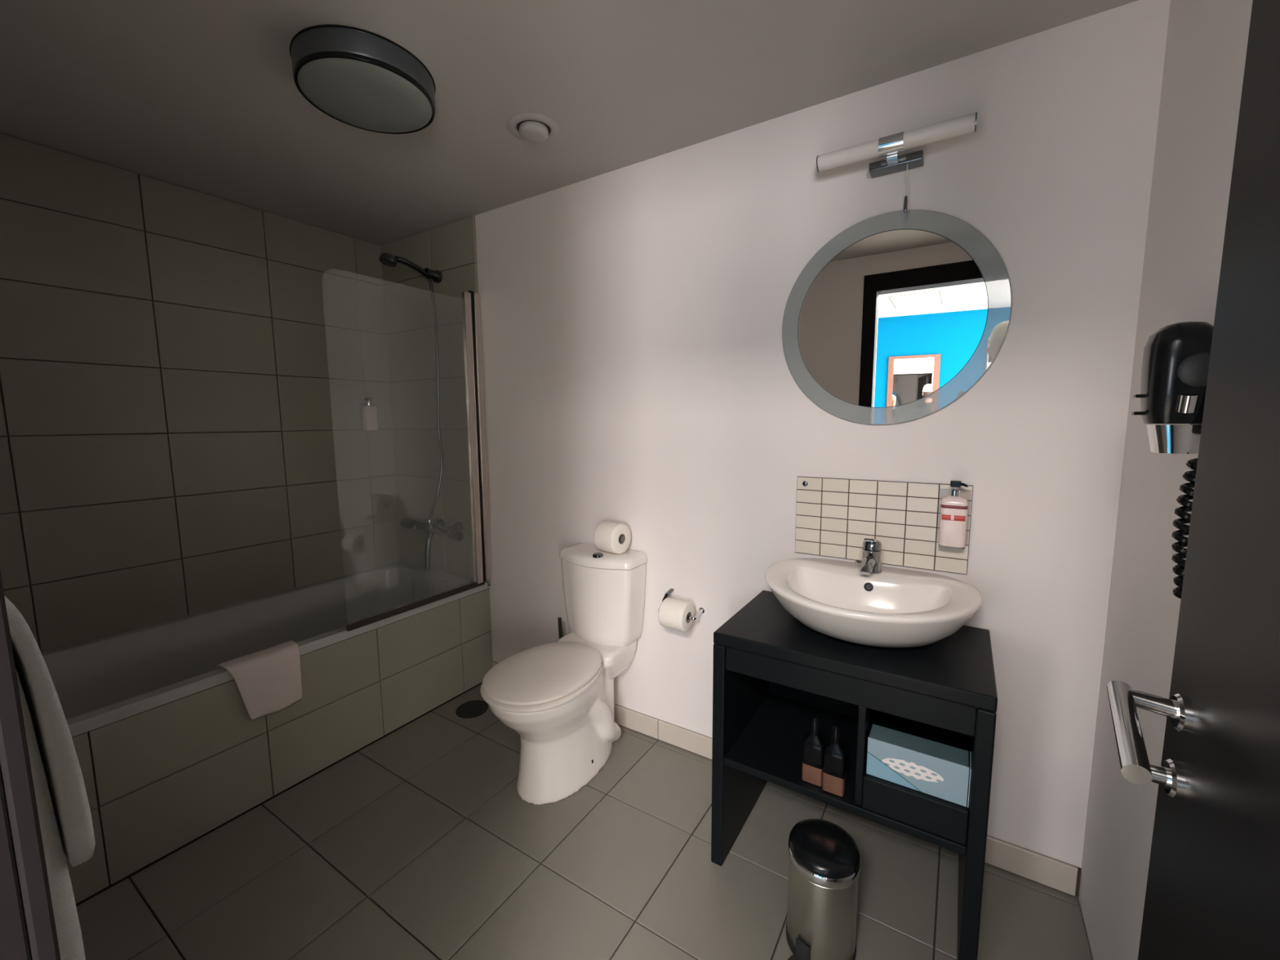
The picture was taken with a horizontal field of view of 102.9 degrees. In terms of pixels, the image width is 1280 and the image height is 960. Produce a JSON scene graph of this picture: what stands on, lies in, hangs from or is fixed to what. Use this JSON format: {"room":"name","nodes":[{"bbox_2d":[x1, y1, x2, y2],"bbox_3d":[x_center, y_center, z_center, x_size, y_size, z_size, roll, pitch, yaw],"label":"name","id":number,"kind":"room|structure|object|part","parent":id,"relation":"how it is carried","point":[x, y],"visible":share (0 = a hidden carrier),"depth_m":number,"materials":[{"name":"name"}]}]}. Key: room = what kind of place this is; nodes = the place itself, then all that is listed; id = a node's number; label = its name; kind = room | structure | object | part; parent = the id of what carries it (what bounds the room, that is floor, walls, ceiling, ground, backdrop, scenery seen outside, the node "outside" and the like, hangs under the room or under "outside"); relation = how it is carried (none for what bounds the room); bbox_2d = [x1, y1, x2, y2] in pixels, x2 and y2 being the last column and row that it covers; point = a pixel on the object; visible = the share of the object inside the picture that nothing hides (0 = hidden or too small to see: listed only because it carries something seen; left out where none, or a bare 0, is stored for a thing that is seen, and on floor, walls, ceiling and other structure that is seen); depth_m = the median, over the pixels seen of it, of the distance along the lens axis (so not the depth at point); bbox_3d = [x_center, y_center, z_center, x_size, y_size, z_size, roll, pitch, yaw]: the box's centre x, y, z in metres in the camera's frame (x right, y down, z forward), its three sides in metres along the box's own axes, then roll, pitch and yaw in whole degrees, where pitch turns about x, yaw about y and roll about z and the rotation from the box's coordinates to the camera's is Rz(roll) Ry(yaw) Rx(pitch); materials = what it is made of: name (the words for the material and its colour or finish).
{"room":"bathroom","nodes":[
{"label":"bathroom","id":0,"kind":"room"},
{"bbox_2d":[0,133,400,652],"bbox_3d":[-1.909,-0.019,2.266,0.100,2.397,1.700,4,8,32],"label":"wall","id":1,"kind":"structure","parent":0,"point":[186,378],"depth_m":2.10,"materials":[{"name":"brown tile"}]},
{"bbox_2d":[361,397,377,431],"bbox_3d":[-1.471,-0.356,2.774,0.056,0.182,0.074,4,8,32],"label":"soap dispenser","id":2,"kind":"object","parent":1,"relation":"attached to","point":[369,411],"visible":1,"depth_m":2.75,"materials":[{"name":"white plastic"}]},
{"bbox_2d":[0,0,1137,245],"bbox_3d":[-0.564,-1.168,1.261,3.313,0.100,1.920,4,8,32],"label":"ceiling","id":3,"kind":"structure","parent":0,"point":[203,96],"depth_m":1.45,"materials":[{"name":"paint"}]},
{"bbox_2d":[289,24,435,133],"bbox_3d":[-0.762,-1.093,1.429,0.357,0.083,0.357,4,8,32],"label":"ceiling lamp","id":4,"kind":"object","parent":3,"relation":"attached to","point":[360,78],"visible":1,"depth_m":1.35,"materials":[{"name":"black plastic"}]},
{"bbox_2d":[297,57,431,133],"bbox_3d":[-0.762,-1.063,1.432,0.332,0.023,0.332,4,8,32],"label":"diffuser","id":5,"kind":"object","parent":4,"relation":"attached to","point":[375,95],"depth_m":1.39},
{"bbox_2d":[506,112,559,142],"bbox_3d":[-0.353,-1.156,1.697,0.172,0.027,0.172,4,8,32],"label":"ceiling vent","id":6,"kind":"object","parent":3,"relation":"in","point":[532,127],"visible":1,"depth_m":1.67,"materials":[{"name":"paint"}]},
{"bbox_2d":[75,682,1092,959],"bbox_3d":[-0.543,1.212,1.546,3.313,0.100,1.900,4,8,32],"label":"floor","id":7,"kind":"structure","parent":0,"point":[421,842],"depth_m":1.49,"materials":[{"name":"grey tile"}]},
{"bbox_2d":[40,561,492,903],"bbox_3d":[-1.542,0.841,2.136,0.754,0.514,1.695,4,8,32],"label":"bathtub","id":8,"kind":"object","parent":7,"relation":"on","point":[169,748],"visible":0.83,"depth_m":1.94,"materials":[{"name":"white plastic"}]},
{"bbox_2d":[216,640,302,719],"bbox_3d":[-1.337,0.709,1.805,0.124,0.214,0.224,4,8,32],"label":"bath mat","id":9,"kind":"object","parent":8,"relation":"on","point":[268,681],"visible":0.94,"depth_m":1.78,"materials":[{"name":"white fabric"}]},
{"bbox_2d":[40,561,488,737],"bbox_3d":[-1.542,0.779,2.129,0.754,0.389,1.678,4,8,32],"label":"tub","id":10,"kind":"object","parent":8,"relation":"in","point":[162,679],"depth_m":2.10,"materials":[{"name":"white ceramic"}]},
{"bbox_3d":[-1.239,0.878,1.948,0.020,0.479,1.694,4,8,32],"label":"apron panel","id":11,"kind":"part","parent":8,"relation":"part of","materials":[{"name":"brown tile"}]},
{"bbox_2d":[455,700,488,718],"bbox_3d":[-0.781,1.063,2.372,0.144,0.007,0.144,4,8,32],"label":"floor drain","id":12,"kind":"object","parent":7,"relation":"on","point":[473,708],"visible":1,"depth_m":2.36,"materials":[{"name":"black plastic"}]},
{"bbox_3d":[-0.781,1.063,2.372,0.120,0.007,0.120,4,8,32],"label":"drain plate","id":13,"kind":"part","parent":12,"relation":"part of","materials":[{"name":"black plastic"}]},
{"bbox_2d":[557,617,562,639],"bbox_3d":[-0.348,0.841,2.288,0.095,0.462,0.096,4,8,32],"label":"toilet brush","id":14,"kind":"object","parent":7,"relation":"on","point":[559,620],"visible":0.06,"depth_m":2.26,"materials":[{"name":"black plastic"}]},
{"bbox_2d":[480,542,647,804],"bbox_3d":[-0.297,0.709,1.941,0.378,0.806,0.657,4,8,32],"label":"toilet","id":15,"kind":"object","parent":7,"relation":"on","point":[558,697],"visible":1,"depth_m":1.90,"materials":[{"name":"white ceramic"}]},
{"bbox_3d":[-0.347,0.715,1.862,0.378,0.018,0.470,4,8,32],"label":"seat","id":16,"kind":"part","parent":15,"relation":"part of","materials":[{"name":"white plastic"}]},
{"bbox_3d":[-0.344,0.690,1.864,0.367,0.023,0.472,4,8,32],"label":"lid","id":17,"kind":"part","parent":15,"relation":"part of","materials":[{"name":"white plastic"}]},
{"bbox_3d":[-0.173,0.315,2.096,0.366,0.042,0.176,4,8,32],"label":"cistern lid","id":18,"kind":"part","parent":15,"relation":"part of","materials":[{"name":"white ceramic"}]},
{"bbox_2d":[593,520,631,554],"bbox_3d":[-0.112,0.233,2.071,0.105,0.122,0.122,5,9,39],"label":"toilet roll","id":19,"kind":"object","parent":15,"relation":"on","point":[608,536],"visible":1,"depth_m":2.03,"materials":[{"name":"paper"}]},
{"bbox_2d":[786,818,860,959],"bbox_3d":[0.451,1.041,1.276,0.170,0.290,0.203,4,8,32],"label":"pedal bin","id":20,"kind":"object","parent":7,"relation":"on","point":[824,859],"visible":1,"depth_m":1.23,"materials":[{"name":"metal"}]},
{"bbox_3d":[0.459,0.909,1.275,0.168,0.030,0.168,4,8,32],"label":"lid","id":21,"kind":"part","parent":20,"relation":"part of","materials":[{"name":"black plastic"}]},
{"bbox_2d":[711,590,997,959],"bbox_3d":[0.609,0.792,1.505,0.670,0.726,0.430,4,8,32],"label":"vanity cabinet","id":22,"kind":"object","parent":7,"relation":"on","point":[772,671],"visible":0.91,"depth_m":1.35,"materials":[{"name":"black paint"}]},
{"bbox_3d":[0.341,0.793,1.675,0.036,0.690,0.428,4,8,32],"label":"panel","id":23,"kind":"part","parent":22,"relation":"part of","materials":[{"name":"black paint"}]},
{"bbox_2d":[801,714,825,786],"bbox_3d":[0.471,0.726,1.380,0.054,0.185,0.039,4,8,32],"label":"toiletry bottle","id":24,"kind":"object","parent":22,"relation":"on","point":[814,745],"visible":0.91,"depth_m":1.37,"materials":[{"name":"black plastic"}]},
{"bbox_3d":[0.718,0.616,1.659,0.598,0.338,0.016,4,8,32],"label":"panel","id":25,"kind":"part","parent":22,"relation":"part of","materials":[{"name":"black paint"}]},
{"bbox_2d":[822,722,846,796],"bbox_3d":[0.514,0.730,1.343,0.054,0.185,0.039,4,8,32],"label":"toiletry bottle","id":26,"kind":"object","parent":22,"relation":"on","point":[834,773],"visible":1,"depth_m":1.33,"materials":[{"name":"black plastic"}]},
{"bbox_2d":[723,693,966,855],"bbox_3d":[0.609,0.815,1.508,0.598,0.022,0.426,4,8,32],"label":"shelf","id":27,"kind":"object","parent":22,"relation":"attached to","point":[768,746],"depth_m":1.51,"materials":[{"name":"black paint"}]},
{"bbox_3d":[0.503,0.524,1.307,0.598,0.072,0.018,4,8,32],"label":"rail","id":28,"kind":"part","parent":22,"relation":"part of","materials":[{"name":"black paint"}]},
{"bbox_2d":[764,557,982,647],"bbox_3d":[0.618,0.363,1.426,0.562,0.144,0.465,4,8,32],"label":"basin","id":29,"kind":"object","parent":22,"relation":"on","point":[891,607],"visible":1,"depth_m":1.42,"materials":[{"name":"white ceramic"}]},
{"bbox_2d":[854,537,881,575],"bbox_3d":[0.672,0.224,1.513,0.074,0.113,0.149,4,8,32],"label":"tap","id":30,"kind":"object","parent":29,"relation":"on","point":[872,548],"visible":1,"depth_m":1.52,"materials":[{"name":"grey metal"}]},
{"bbox_3d":[0.668,0.250,1.561,0.019,0.014,0.013,2,7,18],"label":"rod knob","id":31,"kind":"part","parent":30,"relation":"part of","materials":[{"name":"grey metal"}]},
{"bbox_3d":[0.762,0.772,1.396,0.223,0.085,0.406,4,8,32],"label":"drawer","id":32,"kind":"part","parent":22,"relation":"part of","materials":[{"name":"black paint"}]},
{"bbox_2d":[866,724,971,807],"bbox_3d":[0.682,0.696,1.256,0.218,0.098,0.072,4,8,32],"label":"tissue box","id":33,"kind":"object","parent":22,"relation":"on","point":[939,770],"visible":1,"depth_m":1.23,"materials":[{"name":"blue cardboard"}]},
{"bbox_3d":[0.877,0.828,1.339,0.036,0.690,0.428,4,8,32],"label":"panel","id":34,"kind":"part","parent":22,"relation":"part of","materials":[{"name":"black paint"}]},
{"bbox_2d":[381,0,1170,898],"bbox_3d":[-0.073,-0.019,2.165,3.313,2.397,0.110,4,8,32],"label":"wall","id":35,"kind":"structure","parent":0,"point":[637,375],"depth_m":1.71,"materials":[{"name":"white paint"}]},
{"bbox_2d":[326,268,491,631],"bbox_3d":[-0.962,-0.150,2.221,0.026,1.424,0.718,4,8,32],"label":"screen","id":36,"kind":"object","parent":35,"relation":"attached to","point":[480,572],"visible":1,"depth_m":2.46,"materials":[{"name":"clear glass"}]},
{"bbox_2d":[378,253,443,519],"bbox_3d":[-1.096,-0.424,2.522,0.076,1.272,0.307,4,8,32],"label":"shower","id":37,"kind":"object","parent":35,"relation":"attached to","point":[388,260],"visible":0.99,"depth_m":2.56,"materials":[{"name":"silver metal"}]},
{"bbox_3d":[-1.091,-1.022,2.465,0.030,0.069,0.181,4,8,32],"label":"shower handle","id":38,"kind":"part","parent":37,"relation":"part of","materials":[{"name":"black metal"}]},
{"bbox_2d":[400,518,463,569],"bbox_3d":[-1.080,0.325,2.684,0.472,0.258,0.162,4,8,32],"label":"mixer","id":39,"kind":"object","parent":35,"relation":"attached to","point":[454,532],"visible":1,"depth_m":2.63,"materials":[{"name":"silver metal"}]},
{"bbox_3d":[-1.238,0.237,2.752,0.122,0.055,0.052,4,8,32],"label":"mixer knob","id":40,"kind":"part","parent":39,"relation":"part of","materials":[{"name":"silver metal"}]},
{"bbox_3d":[-1.087,0.360,2.637,0.030,0.201,0.068,4,8,32],"label":"bath spout","id":41,"kind":"part","parent":39,"relation":"part of","materials":[{"name":"silver metal"}]},
{"bbox_3d":[-0.921,0.278,2.555,0.072,0.053,0.052,4,8,32],"label":"mixer knob","id":42,"kind":"part","parent":39,"relation":"part of","materials":[{"name":"silver metal"}]},
{"bbox_2d":[657,588,704,620],"bbox_3d":[0.159,0.483,1.971,0.162,0.083,0.088,4,8,32],"label":"toilet roll holder","id":43,"kind":"object","parent":35,"relation":"attached to","point":[701,610],"visible":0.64,"depth_m":1.97,"materials":[{"name":"silver metal"}]},
{"bbox_3d":[0.108,0.470,2.007,0.012,0.064,0.080,4,8,32],"label":"roll arm","id":44,"kind":"part","parent":43,"relation":"part of","materials":[{"name":"silver metal"}]},
{"bbox_2d":[657,597,695,631],"bbox_3d":[0.141,0.514,1.947,0.106,0.112,0.112,4,8,35],"label":"toilet roll","id":45,"kind":"object","parent":43,"relation":"on","point":[673,613],"visible":0.98,"depth_m":1.91,"materials":[{"name":"paper"}]},
{"bbox_3d":[0.163,0.508,1.970,0.151,0.018,0.080,4,8,32],"label":"holder arm","id":46,"kind":"part","parent":43,"relation":"part of","materials":[{"name":"silver metal"}]},
{"bbox_2d":[492,661,1081,897],"bbox_3d":[0.226,1.055,2.043,2.357,0.086,0.012,4,8,32],"label":"baseboard","id":47,"kind":"structure","parent":35,"relation":"attached to","point":[1064,877],"depth_m":1.51,"materials":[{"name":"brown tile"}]},
{"bbox_2d":[795,476,973,574],"bbox_3d":[0.741,0.132,1.603,0.498,0.261,0.015,4,8,32],"label":"backsplash","id":48,"kind":"structure","parent":35,"relation":"attached to","point":[834,517],"depth_m":1.59,"materials":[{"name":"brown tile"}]},
{"bbox_2d":[936,480,970,549],"bbox_3d":[0.897,0.096,1.460,0.078,0.190,0.060,4,8,32],"label":"soap dispenser","id":49,"kind":"object","parent":48,"relation":"attached to","point":[953,507],"visible":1,"depth_m":1.44,"materials":[{"name":"white plastic"}]},
{"bbox_2d":[938,495,968,547],"bbox_3d":[0.896,0.116,1.460,0.065,0.143,0.055,4,8,32],"label":"bottle","id":50,"kind":"object","parent":49,"relation":"on","point":[953,508],"depth_m":1.44,"materials":[{"name":"white plastic"}]},
{"bbox_2d":[782,209,1011,424],"bbox_3d":[0.735,-0.478,1.535,0.619,0.619,0.008,4,8,32],"label":"round mirror","id":51,"kind":"object","parent":35,"relation":"attached to","point":[899,314],"visible":1,"depth_m":1.51,"materials":[{"name":"grey mirror"}]},
{"bbox_3d":[0.735,-0.478,1.535,0.513,0.513,0.006,4,8,32],"label":"glass","id":52,"kind":"part","parent":51,"relation":"part of","materials":[{"name":"white mirror"}]},
{"bbox_2d":[816,111,977,213],"bbox_3d":[0.713,-0.860,1.448,0.396,0.198,0.103,4,8,32],"label":"strip light","id":53,"kind":"object","parent":35,"relation":"attached to","point":[890,146],"visible":1,"depth_m":1.42,"materials":[{"name":"white plastic"}]},
{"bbox_3d":[0.713,-0.909,1.440,0.030,0.018,0.030,4,8,32],"label":"clip stem","id":54,"kind":"part","parent":53,"relation":"part of","materials":[{"name":"silver metal"}]},
{"bbox_3d":[0.698,-0.931,1.417,0.389,0.043,0.043,4,8,32],"label":"lamp shade","id":55,"kind":"part","parent":53,"relation":"part of","materials":[{"name":"white"}]},
{"bbox_3d":[0.753,-0.846,1.440,0.003,0.086,0.002,4,8,32],"label":"pull cord","id":56,"kind":"part","parent":53,"relation":"part of","materials":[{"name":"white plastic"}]},
{"bbox_2d":[1078,0,1253,959],"bbox_3d":[0.808,0.162,0.561,0.100,2.397,1.700,4,8,32],"label":"wall","id":57,"kind":"structure","parent":0,"point":[1206,43],"depth_m":1.06,"materials":[{"name":"white paint"}]},
{"bbox_2d":[1131,321,1213,599],"bbox_3d":[0.903,-0.032,0.875,0.094,0.465,0.132,4,8,32],"label":"hair dryer","id":58,"kind":"object","parent":57,"relation":"attached to","point":[1175,361],"visible":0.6,"depth_m":0.84,"materials":[{"name":"black plastic"}]},
{"bbox_2d":[1131,393,1199,415],"bbox_3d":[0.884,-0.128,0.860,0.067,0.036,0.066,4,8,32],"label":"switch","id":59,"kind":"object","parent":58,"relation":"attached to","point":[1151,404],"depth_m":0.85,"materials":[{"name":"metal"}]},
{"bbox_3d":[0.900,0.083,0.836,0.047,0.245,0.033,-2,7,-10],"label":"coiled cord","id":60,"kind":"part","parent":58,"relation":"part of","materials":[{"name":"black plastic"}]},
{"bbox_3d":[-1.036,0.163,0.649,3.313,2.397,0.120,4,8,32],"label":"wall","id":61,"kind":"structure","parent":0,"visible":0},
{"bbox_2d":[0,764,31,959],"bbox_3d":[-0.103,0.266,0.069,0.810,2.115,0.120,4,8,32],"label":"trim","id":62,"kind":"structure","parent":61,"relation":"attached to","point":[15,944],"depth_m":0.32,"materials":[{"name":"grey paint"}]},
{"bbox_2d":[0,570,61,959],"bbox_3d":[-0.068,0.226,0.120,0.893,2.182,0.011,4,8,32],"label":"trim","id":63,"kind":"structure","parent":61,"relation":"attached to","point":[15,762],"depth_m":0.32,"materials":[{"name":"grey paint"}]},
{"bbox_2d":[4,595,95,866],"bbox_3d":[-0.799,0.251,0.629,0.469,0.312,0.066,4,8,32],"label":"hand towel","id":64,"kind":"object","parent":61,"relation":"hanging from","point":[62,769],"visible":0.65,"depth_m":0.53,"materials":[{"name":"white fabric"}]},
{"bbox_2d":[15,667,85,959],"bbox_3d":[-0.839,0.545,0.678,0.543,0.829,0.056,4,8,32],"label":"bath towel","id":65,"kind":"object","parent":61,"relation":"hanging from","point":[68,931],"visible":0.38,"depth_m":0.53,"materials":[{"name":"white fabric"}]},
{"bbox_2d":[1106,0,1279,959],"bbox_3d":[0.389,0.255,0.276,0.110,2.067,0.715,4,8,32],"label":"door","id":66,"kind":"structure","parent":61,"relation":"in","point":[1213,886],"depth_m":0.46,"materials":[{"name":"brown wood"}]},
{"bbox_3d":[0.540,0.237,0.544,0.045,0.021,0.021,4,8,32],"label":"lever handle","id":67,"kind":"part","parent":66,"relation":"part of","materials":[{"name":"silver metal"}]}
]}

